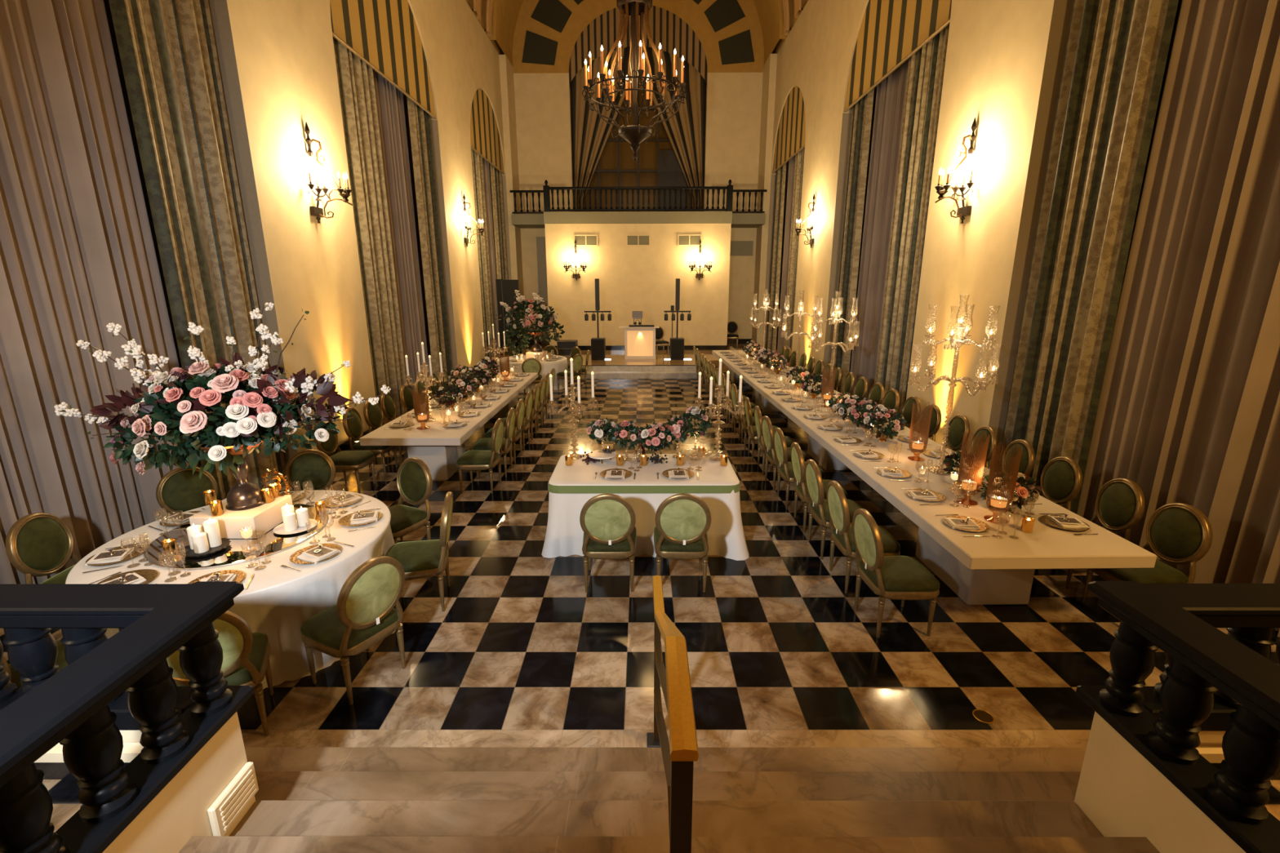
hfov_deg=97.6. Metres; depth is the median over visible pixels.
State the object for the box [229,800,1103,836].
step
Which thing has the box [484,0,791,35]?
trim
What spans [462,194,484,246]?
wall sconce
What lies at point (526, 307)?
flower arrangement
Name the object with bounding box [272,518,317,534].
plate
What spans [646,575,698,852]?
stair handrail
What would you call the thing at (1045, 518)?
charger plate
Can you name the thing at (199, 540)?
pillar candle
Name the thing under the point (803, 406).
menu card
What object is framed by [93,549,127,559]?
print
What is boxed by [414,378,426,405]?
dining chair
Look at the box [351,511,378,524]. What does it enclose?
folded napkin
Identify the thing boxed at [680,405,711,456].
flower arrangement
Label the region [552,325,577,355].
equipment case
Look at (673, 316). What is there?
lamp
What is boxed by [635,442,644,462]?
bottle
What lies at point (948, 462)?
flower bowl
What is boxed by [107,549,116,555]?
napkin favour
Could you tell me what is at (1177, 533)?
dining chair
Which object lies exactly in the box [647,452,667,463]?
grape bunch
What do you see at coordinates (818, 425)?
folded napkin
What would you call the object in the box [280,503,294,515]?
pillar candle
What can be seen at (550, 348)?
dining chair
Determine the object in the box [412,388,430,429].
hurricane vase
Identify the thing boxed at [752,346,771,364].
flower bowl
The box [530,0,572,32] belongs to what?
arch panel
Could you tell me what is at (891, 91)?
curtain
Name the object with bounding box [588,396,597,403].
cup
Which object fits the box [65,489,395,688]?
tablecloth
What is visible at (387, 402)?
dining chair
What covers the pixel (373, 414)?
dining chair
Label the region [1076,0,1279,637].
curtain
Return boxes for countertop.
[618,325,659,328]
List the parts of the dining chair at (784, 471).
panel, leg, frame, leg, seat frame, seat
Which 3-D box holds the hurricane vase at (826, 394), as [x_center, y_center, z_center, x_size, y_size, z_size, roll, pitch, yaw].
[3.035,-0.646,9.038,0.198,0.655,0.199,8,16,29]
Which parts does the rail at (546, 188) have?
newel post, handrail, rail, newel post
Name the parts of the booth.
panel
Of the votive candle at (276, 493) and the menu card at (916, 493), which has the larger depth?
the menu card at (916, 493)
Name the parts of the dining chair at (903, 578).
leg, panel, frame, leg, seat frame, seat, leg, leg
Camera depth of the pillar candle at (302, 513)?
4.52 m
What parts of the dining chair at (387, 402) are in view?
frame, backrest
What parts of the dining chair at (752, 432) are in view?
panel, leg, frame, seat frame, leg, seat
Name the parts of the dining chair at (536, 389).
seat, leg, leg, frame, panel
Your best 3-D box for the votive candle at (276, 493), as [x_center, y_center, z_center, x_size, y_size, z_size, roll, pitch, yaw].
[-3.076,0.536,4.701,0.080,0.114,0.079,0,14,0]
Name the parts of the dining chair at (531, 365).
panel, frame, seat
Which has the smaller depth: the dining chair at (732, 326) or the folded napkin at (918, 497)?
the folded napkin at (918, 497)
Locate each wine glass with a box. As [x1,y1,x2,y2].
[120,537,140,566]
[158,551,175,580]
[321,514,334,539]
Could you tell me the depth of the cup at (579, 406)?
6.05 m
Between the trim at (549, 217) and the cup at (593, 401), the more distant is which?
the trim at (549, 217)
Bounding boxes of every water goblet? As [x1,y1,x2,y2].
[162,551,181,573]
[240,545,257,565]
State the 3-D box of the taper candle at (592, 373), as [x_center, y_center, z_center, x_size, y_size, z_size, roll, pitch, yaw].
[-0.534,-0.471,6.326,0.031,0.307,0.031,0,14,0]
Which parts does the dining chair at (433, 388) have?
backrest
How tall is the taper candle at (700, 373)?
0.307 m
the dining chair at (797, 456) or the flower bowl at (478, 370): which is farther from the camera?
the flower bowl at (478, 370)
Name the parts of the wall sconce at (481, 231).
plate, scroll arm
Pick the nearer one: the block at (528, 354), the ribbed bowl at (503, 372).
the ribbed bowl at (503, 372)
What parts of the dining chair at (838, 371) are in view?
backrest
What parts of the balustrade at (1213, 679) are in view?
rail, handrail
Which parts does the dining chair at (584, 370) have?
seat, frame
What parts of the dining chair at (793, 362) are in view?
backrest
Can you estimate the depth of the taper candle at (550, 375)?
6.12 m
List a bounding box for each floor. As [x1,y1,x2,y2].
[0,371,1279,729]
[42,779,82,832]
[488,343,790,371]
[1264,780,1279,821]
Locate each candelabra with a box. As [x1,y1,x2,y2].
[404,362,446,422]
[480,337,507,378]
[546,383,598,459]
[694,384,744,461]
[749,292,781,363]
[780,296,817,381]
[808,297,859,404]
[907,294,1001,475]
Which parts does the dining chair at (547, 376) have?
leg, frame, panel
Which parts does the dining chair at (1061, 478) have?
backrest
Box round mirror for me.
[143,503,328,569]
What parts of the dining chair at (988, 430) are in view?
backrest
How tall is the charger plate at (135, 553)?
0.017 m
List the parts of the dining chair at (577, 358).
leg, seat frame, seat, frame, panel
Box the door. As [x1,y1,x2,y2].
[536,236,549,344]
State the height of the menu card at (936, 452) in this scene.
0.003 m
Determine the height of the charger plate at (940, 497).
0.017 m
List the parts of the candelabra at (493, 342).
stem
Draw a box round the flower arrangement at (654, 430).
[636,422,675,462]
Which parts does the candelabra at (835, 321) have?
arm, arm, stem, arm, arm, arm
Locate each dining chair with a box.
[1,640,67,686]
[5,512,79,632]
[155,466,217,517]
[166,610,273,736]
[284,448,335,491]
[300,555,405,705]
[313,424,375,493]
[342,407,397,476]
[363,399,402,462]
[380,391,397,451]
[385,491,453,611]
[388,457,432,543]
[400,383,413,413]
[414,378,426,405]
[427,373,439,399]
[439,368,448,387]
[456,417,504,493]
[472,407,515,477]
[484,399,524,463]
[502,346,519,356]
[502,391,533,451]
[506,383,539,439]
[513,377,545,431]
[521,357,542,395]
[521,373,550,422]
[530,368,555,415]
[542,345,558,355]
[556,354,582,391]
[567,346,581,369]
[568,350,589,386]
[579,493,636,592]
[653,493,711,592]
[655,326,669,355]
[693,346,712,380]
[696,348,716,372]
[697,351,716,388]
[702,353,722,392]
[703,356,726,397]
[707,360,733,403]
[711,364,738,404]
[715,368,744,415]
[721,373,750,422]
[724,377,755,431]
[726,320,738,347]
[730,383,764,439]
[737,390,773,449]
[744,397,778,461]
[754,405,794,475]
[761,415,808,490]
[773,427,824,509]
[780,345,786,363]
[783,347,791,366]
[789,350,797,367]
[790,442,847,533]
[799,353,806,372]
[804,459,862,559]
[807,356,814,374]
[814,359,824,381]
[823,363,831,385]
[826,480,900,593]
[831,367,841,391]
[842,372,854,395]
[852,508,939,638]
[853,377,867,400]
[868,382,884,407]
[882,388,899,417]
[900,395,921,431]
[919,404,941,441]
[946,414,969,450]
[970,425,996,468]
[1000,439,1035,484]
[1038,456,1082,511]
[1065,477,1145,588]
[1081,502,1213,603]
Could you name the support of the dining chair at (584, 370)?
on the floor at (775, 638)
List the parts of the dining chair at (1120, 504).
leg, backrest, frame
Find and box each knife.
[82,564,124,573]
[244,573,253,589]
[333,541,354,546]
[962,535,991,536]
[1038,513,1064,514]
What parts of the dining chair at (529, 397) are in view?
seat, leg, seat frame, frame, leg, panel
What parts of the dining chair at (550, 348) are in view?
backrest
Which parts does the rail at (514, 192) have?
handrail, rail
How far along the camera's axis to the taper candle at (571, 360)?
6.18 m
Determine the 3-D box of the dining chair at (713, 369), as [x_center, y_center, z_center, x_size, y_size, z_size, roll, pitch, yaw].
[1.907,-0.916,12.592,0.599,0.978,0.505,0,14,2]
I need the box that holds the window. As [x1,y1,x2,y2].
[570,44,706,211]
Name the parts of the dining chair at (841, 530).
leg, panel, frame, leg, seat frame, seat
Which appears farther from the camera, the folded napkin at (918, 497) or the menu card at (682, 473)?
the menu card at (682, 473)
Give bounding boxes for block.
[188,494,292,538]
[525,351,547,359]
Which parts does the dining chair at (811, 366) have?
backrest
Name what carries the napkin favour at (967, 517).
on the menu card at (955, 522)
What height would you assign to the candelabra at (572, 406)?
0.855 m
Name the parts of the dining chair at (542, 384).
seat, leg, frame, leg, panel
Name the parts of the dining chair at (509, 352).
backrest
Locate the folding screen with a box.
[495,279,522,355]
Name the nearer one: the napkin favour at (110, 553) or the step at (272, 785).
the step at (272, 785)
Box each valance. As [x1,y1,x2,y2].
[329,0,436,119]
[470,88,504,174]
[568,5,707,88]
[772,86,805,173]
[844,0,951,112]
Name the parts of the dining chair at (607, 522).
leg, leg, panel, frame, seat, seat frame, leg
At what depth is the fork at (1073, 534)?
4.41 m
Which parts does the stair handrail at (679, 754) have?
plate, post, handrail, post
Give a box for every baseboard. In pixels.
[327,377,471,457]
[555,345,727,350]
[727,338,751,343]
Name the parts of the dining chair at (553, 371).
frame, panel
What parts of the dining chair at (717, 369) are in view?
frame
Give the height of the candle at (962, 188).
0.225 m
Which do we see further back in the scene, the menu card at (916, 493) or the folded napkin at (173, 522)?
the menu card at (916, 493)
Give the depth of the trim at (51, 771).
2.30 m
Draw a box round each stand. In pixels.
[260,466,290,496]
[587,449,617,463]
[666,305,674,351]
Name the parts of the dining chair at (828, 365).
backrest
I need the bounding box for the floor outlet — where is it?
[972,709,995,724]
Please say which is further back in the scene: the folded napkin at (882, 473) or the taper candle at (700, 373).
the taper candle at (700, 373)
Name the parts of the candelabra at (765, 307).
stem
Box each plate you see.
[85,545,146,565]
[96,568,158,584]
[159,511,200,526]
[188,569,244,583]
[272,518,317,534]
[289,543,341,564]
[292,492,304,502]
[323,493,362,507]
[338,511,382,526]
[388,422,413,427]
[442,421,466,426]
[457,411,479,416]
[470,403,490,407]
[600,468,631,479]
[662,468,693,479]
[782,397,800,401]
[791,404,813,409]
[804,413,826,419]
[817,424,843,430]
[834,435,861,443]
[853,450,884,458]
[876,467,911,477]
[897,435,909,442]
[906,488,945,501]
[923,449,941,457]
[942,515,989,532]
[1040,514,1089,531]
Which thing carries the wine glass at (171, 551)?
on the tablecloth at (277, 600)
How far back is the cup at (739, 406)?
6.07 m
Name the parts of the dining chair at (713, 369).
frame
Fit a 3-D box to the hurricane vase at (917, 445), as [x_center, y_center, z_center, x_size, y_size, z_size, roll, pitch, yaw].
[3.128,0.050,6.264,0.198,0.655,0.199,10,17,34]
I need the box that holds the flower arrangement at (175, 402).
[53,302,391,511]
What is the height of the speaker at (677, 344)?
2.540 m
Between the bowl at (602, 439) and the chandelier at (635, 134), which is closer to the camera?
the bowl at (602, 439)
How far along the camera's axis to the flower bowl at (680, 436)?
6.32 m
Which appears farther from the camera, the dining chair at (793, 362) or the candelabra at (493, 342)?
the dining chair at (793, 362)
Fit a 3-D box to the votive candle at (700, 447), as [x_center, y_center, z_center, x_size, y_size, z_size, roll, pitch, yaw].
[0.709,0.284,6.473,0.080,0.114,0.079,0,14,0]
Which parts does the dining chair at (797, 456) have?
leg, panel, frame, leg, seat frame, seat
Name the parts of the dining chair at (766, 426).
leg, panel, frame, seat frame, leg, seat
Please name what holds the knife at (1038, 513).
on the banquet table at (993, 570)
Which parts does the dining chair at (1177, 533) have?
leg, seat frame, seat, backrest, frame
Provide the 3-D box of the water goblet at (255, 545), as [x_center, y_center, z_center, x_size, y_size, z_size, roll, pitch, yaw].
[-2.735,0.903,3.929,0.082,0.163,0.082,0,14,0]
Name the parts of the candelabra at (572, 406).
arm, stem, arm, arm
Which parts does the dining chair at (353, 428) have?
frame, backrest, seat, seat frame, leg, leg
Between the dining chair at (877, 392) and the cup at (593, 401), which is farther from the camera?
the dining chair at (877, 392)
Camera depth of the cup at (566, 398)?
6.47 m
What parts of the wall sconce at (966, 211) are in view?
crown, scroll arm, plate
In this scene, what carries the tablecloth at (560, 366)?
on the round table
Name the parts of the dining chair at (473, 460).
leg, leg, seat frame, seat, leg, frame, panel, leg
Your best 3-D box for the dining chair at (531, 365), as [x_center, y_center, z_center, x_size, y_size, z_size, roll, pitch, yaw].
[-2.705,-1.272,14.046,0.505,0.978,0.599,-3,14,-10]
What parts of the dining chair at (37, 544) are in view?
backrest, frame, seat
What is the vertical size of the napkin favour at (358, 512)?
0.044 m
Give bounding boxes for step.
[178,835,1159,852]
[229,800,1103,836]
[240,729,1090,747]
[244,746,1086,771]
[254,771,1080,801]
[580,370,704,378]
[582,365,696,371]
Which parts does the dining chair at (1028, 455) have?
backrest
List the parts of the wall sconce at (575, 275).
plate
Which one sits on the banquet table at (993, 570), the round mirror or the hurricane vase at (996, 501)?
the hurricane vase at (996, 501)
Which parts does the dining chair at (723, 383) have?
frame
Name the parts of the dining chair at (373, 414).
frame, backrest, leg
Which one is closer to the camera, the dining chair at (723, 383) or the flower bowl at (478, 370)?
the flower bowl at (478, 370)
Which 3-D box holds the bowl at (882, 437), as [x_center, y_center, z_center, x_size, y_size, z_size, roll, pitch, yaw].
[3.080,0.129,7.099,0.220,0.100,0.217,0,14,0]
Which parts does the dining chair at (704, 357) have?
frame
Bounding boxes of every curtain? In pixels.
[0,0,199,584]
[372,68,431,395]
[482,157,498,352]
[777,155,795,351]
[850,57,909,399]
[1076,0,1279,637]
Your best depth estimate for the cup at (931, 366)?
6.05 m
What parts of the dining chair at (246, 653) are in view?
panel, frame, seat, seat frame, leg, leg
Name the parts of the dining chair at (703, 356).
frame, leg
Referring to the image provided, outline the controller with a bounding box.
[628,324,653,327]
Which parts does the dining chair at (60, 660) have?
frame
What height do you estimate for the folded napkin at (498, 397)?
0.021 m
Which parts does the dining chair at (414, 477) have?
seat, seat frame, backrest, frame, leg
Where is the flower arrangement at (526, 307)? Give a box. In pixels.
[495,289,564,354]
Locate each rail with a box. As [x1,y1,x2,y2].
[509,190,543,213]
[542,179,733,211]
[732,189,767,213]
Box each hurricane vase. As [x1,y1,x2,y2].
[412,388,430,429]
[498,354,509,381]
[821,365,835,407]
[907,401,933,461]
[955,429,990,505]
[983,441,1022,520]
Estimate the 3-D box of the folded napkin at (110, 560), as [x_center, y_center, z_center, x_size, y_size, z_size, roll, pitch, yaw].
[-3.842,0.938,4.062,0.200,0.021,0.200,-5,15,-19]
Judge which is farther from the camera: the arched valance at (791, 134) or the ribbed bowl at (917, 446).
the arched valance at (791, 134)
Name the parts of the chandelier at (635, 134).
scroll arm, scroll arm, scroll arm, crown, lamp shade, scroll arm, scroll arm, scroll arm, scroll arm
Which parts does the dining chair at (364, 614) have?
leg, leg, seat, seat frame, frame, panel, leg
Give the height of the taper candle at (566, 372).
0.307 m
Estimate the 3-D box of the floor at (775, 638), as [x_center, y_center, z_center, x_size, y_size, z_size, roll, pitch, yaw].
[-0.072,-0.639,13.513,10.800,0.001,20.700,0,14,0]
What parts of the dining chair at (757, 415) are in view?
panel, leg, frame, seat frame, leg, seat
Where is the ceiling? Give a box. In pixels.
[465,0,808,54]
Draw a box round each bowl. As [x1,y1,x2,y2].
[199,440,263,455]
[432,383,465,408]
[444,400,455,408]
[446,374,477,402]
[447,364,481,395]
[462,366,492,391]
[471,362,493,386]
[476,356,500,383]
[500,369,509,377]
[527,331,545,336]
[586,417,616,453]
[597,433,607,453]
[608,420,641,461]
[651,444,659,462]
[664,414,689,457]
[671,436,679,457]
[678,448,712,461]
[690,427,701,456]
[741,340,757,356]
[746,342,762,359]
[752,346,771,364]
[757,348,774,367]
[762,351,782,370]
[767,352,788,373]
[773,368,782,373]
[786,365,809,388]
[793,382,804,388]
[800,372,826,398]
[808,391,820,398]
[821,392,833,401]
[827,391,858,417]
[835,394,873,423]
[847,400,888,431]
[859,422,875,431]
[860,407,906,441]
[875,431,890,441]
[908,438,927,453]
[942,450,984,484]
[957,476,982,494]
[978,471,1042,510]
[986,492,1013,512]
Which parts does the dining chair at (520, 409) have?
seat frame, seat, leg, frame, leg, panel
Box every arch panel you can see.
[521,30,557,65]
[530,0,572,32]
[573,0,583,4]
[693,0,702,4]
[704,0,745,32]
[718,29,754,64]
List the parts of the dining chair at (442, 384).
backrest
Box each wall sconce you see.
[304,122,352,223]
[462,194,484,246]
[563,239,586,280]
[688,240,712,279]
[795,192,815,248]
[934,116,977,223]
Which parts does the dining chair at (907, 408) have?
backrest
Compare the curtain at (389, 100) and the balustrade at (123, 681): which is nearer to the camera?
the balustrade at (123, 681)
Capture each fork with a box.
[88,571,121,584]
[105,542,139,549]
[280,564,301,571]
[1073,533,1097,535]
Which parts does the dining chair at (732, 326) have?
backrest, frame, seat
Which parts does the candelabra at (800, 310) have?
arm, stem, arm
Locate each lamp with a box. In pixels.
[584,312,588,320]
[591,312,595,320]
[600,312,604,320]
[607,312,611,320]
[663,313,668,320]
[671,312,675,320]
[680,311,684,320]
[687,311,691,320]
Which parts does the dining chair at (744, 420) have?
leg, frame, leg, seat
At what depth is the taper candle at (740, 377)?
6.03 m
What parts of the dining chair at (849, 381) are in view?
backrest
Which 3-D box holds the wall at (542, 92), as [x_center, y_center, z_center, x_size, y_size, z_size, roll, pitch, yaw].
[-0.067,-13.179,21.035,10.000,10.660,0.400,0,14,0]
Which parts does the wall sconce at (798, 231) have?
scroll arm, plate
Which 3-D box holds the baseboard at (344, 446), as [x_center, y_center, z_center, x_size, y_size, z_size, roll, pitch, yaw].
[-4.943,0.107,10.295,0.025,0.140,15.850,0,14,0]
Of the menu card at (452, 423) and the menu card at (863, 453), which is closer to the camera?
the menu card at (863, 453)
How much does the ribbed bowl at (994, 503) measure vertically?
0.129 m
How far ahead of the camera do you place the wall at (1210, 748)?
2.26 m
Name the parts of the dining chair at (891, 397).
backrest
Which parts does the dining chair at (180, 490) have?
backrest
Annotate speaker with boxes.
[584,278,611,359]
[663,278,691,359]
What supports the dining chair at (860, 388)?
on the floor at (775, 638)
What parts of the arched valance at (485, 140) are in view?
trim cord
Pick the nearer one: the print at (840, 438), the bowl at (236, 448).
the bowl at (236, 448)
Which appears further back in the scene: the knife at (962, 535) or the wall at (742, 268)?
the wall at (742, 268)
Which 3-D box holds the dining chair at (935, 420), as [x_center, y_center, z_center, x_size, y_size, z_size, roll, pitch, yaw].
[4.036,0.158,8.297,0.599,0.978,0.505,-1,14,-3]
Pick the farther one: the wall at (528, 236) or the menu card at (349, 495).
the wall at (528, 236)
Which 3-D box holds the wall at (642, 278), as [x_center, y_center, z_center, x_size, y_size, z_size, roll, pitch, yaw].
[-0.065,-5.304,21.517,6.580,4.450,2.500,0,14,0]
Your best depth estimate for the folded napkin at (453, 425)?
7.85 m
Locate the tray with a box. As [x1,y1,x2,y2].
[178,537,231,557]
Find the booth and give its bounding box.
[618,325,659,359]
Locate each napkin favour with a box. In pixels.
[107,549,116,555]
[116,574,126,582]
[178,512,186,518]
[209,573,220,581]
[314,544,322,552]
[356,511,365,516]
[960,516,969,522]
[1063,514,1070,521]
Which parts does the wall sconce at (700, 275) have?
plate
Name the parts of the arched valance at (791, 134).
trim cord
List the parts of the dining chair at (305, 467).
backrest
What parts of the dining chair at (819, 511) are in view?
leg, panel, frame, leg, seat frame, seat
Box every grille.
[591,340,604,359]
[671,339,683,358]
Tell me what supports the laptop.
on the booth
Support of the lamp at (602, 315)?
attached to the speaker at (597, 344)
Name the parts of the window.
door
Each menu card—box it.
[88,547,131,561]
[101,572,143,584]
[162,512,195,520]
[204,573,234,581]
[280,491,297,495]
[301,545,337,559]
[329,493,358,502]
[350,511,377,520]
[390,422,407,425]
[448,421,466,424]
[463,411,478,414]
[475,403,488,405]
[608,470,623,476]
[671,470,687,476]
[783,397,795,399]
[794,405,808,408]
[805,414,822,417]
[820,425,836,427]
[835,436,856,440]
[855,451,877,456]
[880,468,902,474]
[909,490,937,497]
[930,450,951,454]
[946,518,979,526]
[1049,515,1085,524]
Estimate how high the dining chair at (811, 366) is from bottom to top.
0.978 m
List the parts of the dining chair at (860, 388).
backrest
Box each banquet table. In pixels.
[359,373,537,479]
[711,350,1156,604]
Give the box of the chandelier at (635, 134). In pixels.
[582,0,687,160]
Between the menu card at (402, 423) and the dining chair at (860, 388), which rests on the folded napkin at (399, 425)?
the menu card at (402, 423)
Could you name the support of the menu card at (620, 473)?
on the folded napkin at (607, 473)
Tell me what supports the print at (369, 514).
on the menu card at (369, 514)
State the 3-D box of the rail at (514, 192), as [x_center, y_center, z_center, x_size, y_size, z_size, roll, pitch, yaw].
[-4.012,-8.208,20.468,1.440,0.790,0.100,0,14,0]
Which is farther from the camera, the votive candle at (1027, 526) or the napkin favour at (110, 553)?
the votive candle at (1027, 526)
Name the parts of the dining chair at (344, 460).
frame, backrest, leg, seat, seat frame, leg, leg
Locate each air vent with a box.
[207,761,258,835]
[573,235,597,246]
[626,234,649,245]
[677,234,701,245]
[729,240,753,255]
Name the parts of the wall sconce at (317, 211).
plate, scroll arm, crown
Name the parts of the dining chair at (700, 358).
frame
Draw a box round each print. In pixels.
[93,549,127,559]
[103,574,139,584]
[168,513,194,519]
[207,574,230,581]
[305,546,333,556]
[333,493,354,501]
[352,511,374,519]
[610,470,622,475]
[673,470,684,475]
[838,437,853,439]
[857,451,875,455]
[883,469,900,473]
[912,491,934,496]
[932,450,949,453]
[951,519,976,525]
[1053,516,1080,523]
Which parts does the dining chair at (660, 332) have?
backrest, frame, seat frame, seat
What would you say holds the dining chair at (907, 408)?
on the floor at (775, 638)
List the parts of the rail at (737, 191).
rail, handrail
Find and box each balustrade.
[0,581,254,852]
[1075,581,1279,852]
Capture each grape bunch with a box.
[579,451,599,465]
[602,445,615,453]
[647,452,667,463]
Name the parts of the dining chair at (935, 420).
backrest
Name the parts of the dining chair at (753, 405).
frame, leg, seat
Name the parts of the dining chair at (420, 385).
backrest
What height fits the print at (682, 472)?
0.001 m
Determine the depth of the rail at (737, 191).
20.41 m
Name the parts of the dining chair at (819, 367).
backrest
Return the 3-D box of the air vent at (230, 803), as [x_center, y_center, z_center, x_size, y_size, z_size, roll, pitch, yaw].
[-1.638,1.508,2.266,0.036,0.150,0.230,0,14,0]
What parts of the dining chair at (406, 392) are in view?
backrest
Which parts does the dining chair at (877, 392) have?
backrest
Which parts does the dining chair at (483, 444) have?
seat, leg, seat frame, frame, leg, panel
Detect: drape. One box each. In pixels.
[108,0,285,500]
[333,36,408,423]
[406,96,453,393]
[471,148,493,357]
[489,164,507,325]
[570,46,630,208]
[642,46,706,211]
[766,163,786,350]
[783,146,804,354]
[832,88,874,394]
[875,23,949,424]
[996,0,1178,514]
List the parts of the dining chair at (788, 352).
backrest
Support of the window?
in the wall at (542, 92)
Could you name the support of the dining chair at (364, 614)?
on the floor at (775, 638)
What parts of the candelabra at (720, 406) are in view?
arm, arm, stem, arm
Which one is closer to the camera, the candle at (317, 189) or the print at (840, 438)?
the print at (840, 438)
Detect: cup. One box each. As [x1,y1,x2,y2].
[404,375,412,380]
[421,362,428,367]
[546,400,556,407]
[562,394,570,400]
[568,383,577,390]
[574,401,583,408]
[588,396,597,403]
[694,396,703,404]
[706,403,715,410]
[715,384,724,391]
[722,395,731,402]
[735,400,744,408]
[908,370,919,377]
[924,330,935,338]
[925,364,936,371]
[945,333,957,342]
[954,322,965,329]
[961,330,971,337]
[973,376,986,384]
[984,333,995,342]
[986,369,998,377]
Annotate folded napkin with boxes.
[84,547,134,565]
[99,573,146,584]
[160,511,194,524]
[200,574,236,581]
[291,491,302,500]
[297,545,340,564]
[328,496,362,505]
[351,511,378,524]
[389,422,408,426]
[447,422,467,426]
[463,412,478,416]
[475,404,489,407]
[484,396,499,399]
[604,471,626,479]
[668,471,688,478]
[792,405,808,408]
[804,414,822,418]
[817,425,837,429]
[833,437,856,442]
[853,451,878,457]
[879,468,902,476]
[907,489,937,499]
[929,450,950,457]
[943,517,979,529]
[1048,516,1089,528]
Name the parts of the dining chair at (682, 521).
leg, seat frame, seat, panel, frame, leg, leg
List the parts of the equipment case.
case lid, edge trim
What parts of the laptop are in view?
lid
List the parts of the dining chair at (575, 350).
backrest, frame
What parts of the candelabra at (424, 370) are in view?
arm, stem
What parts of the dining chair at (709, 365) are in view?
panel, frame, leg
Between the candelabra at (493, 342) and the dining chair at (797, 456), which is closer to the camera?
the dining chair at (797, 456)
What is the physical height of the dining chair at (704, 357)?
0.978 m
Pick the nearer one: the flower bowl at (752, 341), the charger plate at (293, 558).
the charger plate at (293, 558)
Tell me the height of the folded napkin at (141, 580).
0.021 m
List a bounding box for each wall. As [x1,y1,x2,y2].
[34,730,143,762]
[102,711,255,852]
[103,0,511,466]
[498,54,526,344]
[511,0,764,212]
[520,228,545,329]
[544,223,731,346]
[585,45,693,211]
[727,227,756,338]
[751,53,777,345]
[762,0,1182,471]
[1074,711,1245,852]
[1195,730,1226,763]
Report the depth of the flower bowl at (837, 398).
8.37 m
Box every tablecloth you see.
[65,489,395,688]
[497,355,568,392]
[541,453,749,560]
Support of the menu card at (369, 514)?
on the folded napkin at (360, 521)
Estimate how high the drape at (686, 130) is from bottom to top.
7.360 m
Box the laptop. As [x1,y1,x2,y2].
[631,311,642,324]
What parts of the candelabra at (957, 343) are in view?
arm, arm, arm, stem, arm, arm, arm, arm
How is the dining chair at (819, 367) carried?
on the floor at (775, 638)
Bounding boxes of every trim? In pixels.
[34,762,129,779]
[466,0,807,11]
[472,0,801,18]
[480,0,794,31]
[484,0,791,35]
[489,0,786,66]
[511,213,545,228]
[543,211,732,223]
[582,364,695,365]
[731,213,765,227]
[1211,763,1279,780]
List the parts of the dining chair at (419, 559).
seat, seat frame, leg, frame, leg, panel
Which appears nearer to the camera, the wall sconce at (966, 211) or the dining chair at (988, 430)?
the dining chair at (988, 430)
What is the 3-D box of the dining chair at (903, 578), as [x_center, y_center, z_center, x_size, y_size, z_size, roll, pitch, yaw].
[2.022,1.123,4.472,0.599,0.978,0.505,-1,14,-2]
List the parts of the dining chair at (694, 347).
frame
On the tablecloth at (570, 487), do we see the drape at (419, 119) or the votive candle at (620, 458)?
the votive candle at (620, 458)
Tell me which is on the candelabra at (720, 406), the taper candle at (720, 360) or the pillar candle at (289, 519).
the taper candle at (720, 360)
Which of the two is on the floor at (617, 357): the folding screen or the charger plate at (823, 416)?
the folding screen
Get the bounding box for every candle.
[161,537,177,555]
[186,523,202,549]
[191,531,208,553]
[203,489,217,505]
[203,518,222,547]
[208,499,223,516]
[239,528,253,551]
[260,488,274,503]
[266,483,279,497]
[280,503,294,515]
[282,511,297,531]
[295,506,310,526]
[307,173,315,189]
[315,177,321,193]
[315,501,326,514]
[321,177,328,193]
[404,355,408,375]
[414,413,429,422]
[416,351,420,372]
[421,342,425,362]
[428,355,432,376]
[439,352,443,372]
[446,410,451,422]
[481,332,484,346]
[492,324,494,337]
[497,333,500,346]
[537,353,541,359]
[549,373,553,400]
[564,369,568,395]
[564,454,572,466]
[569,358,573,384]
[577,375,580,403]
[591,371,594,397]
[616,454,623,466]
[640,454,647,466]
[675,454,683,466]
[697,371,701,398]
[697,445,704,452]
[709,376,712,404]
[718,358,721,385]
[720,454,727,466]
[725,370,729,396]
[738,375,742,402]
[918,465,926,474]
[949,471,958,488]
[953,176,959,191]
[958,176,966,192]
[966,171,973,188]
[1020,516,1035,533]
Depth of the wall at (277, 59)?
8.60 m
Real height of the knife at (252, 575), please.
0.006 m
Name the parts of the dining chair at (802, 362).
backrest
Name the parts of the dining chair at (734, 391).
panel, leg, frame, leg, seat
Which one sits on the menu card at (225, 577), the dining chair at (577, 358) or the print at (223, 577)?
the print at (223, 577)
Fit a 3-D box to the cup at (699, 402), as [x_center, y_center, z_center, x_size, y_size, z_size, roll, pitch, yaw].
[0.669,-0.291,6.319,0.104,0.075,0.104,0,14,0]
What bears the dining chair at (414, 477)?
on the floor at (775, 638)
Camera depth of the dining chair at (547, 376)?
11.26 m
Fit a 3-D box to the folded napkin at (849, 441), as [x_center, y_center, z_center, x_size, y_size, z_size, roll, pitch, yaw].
[2.596,0.164,7.092,0.200,0.021,0.200,-3,14,-10]
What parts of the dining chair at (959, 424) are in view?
backrest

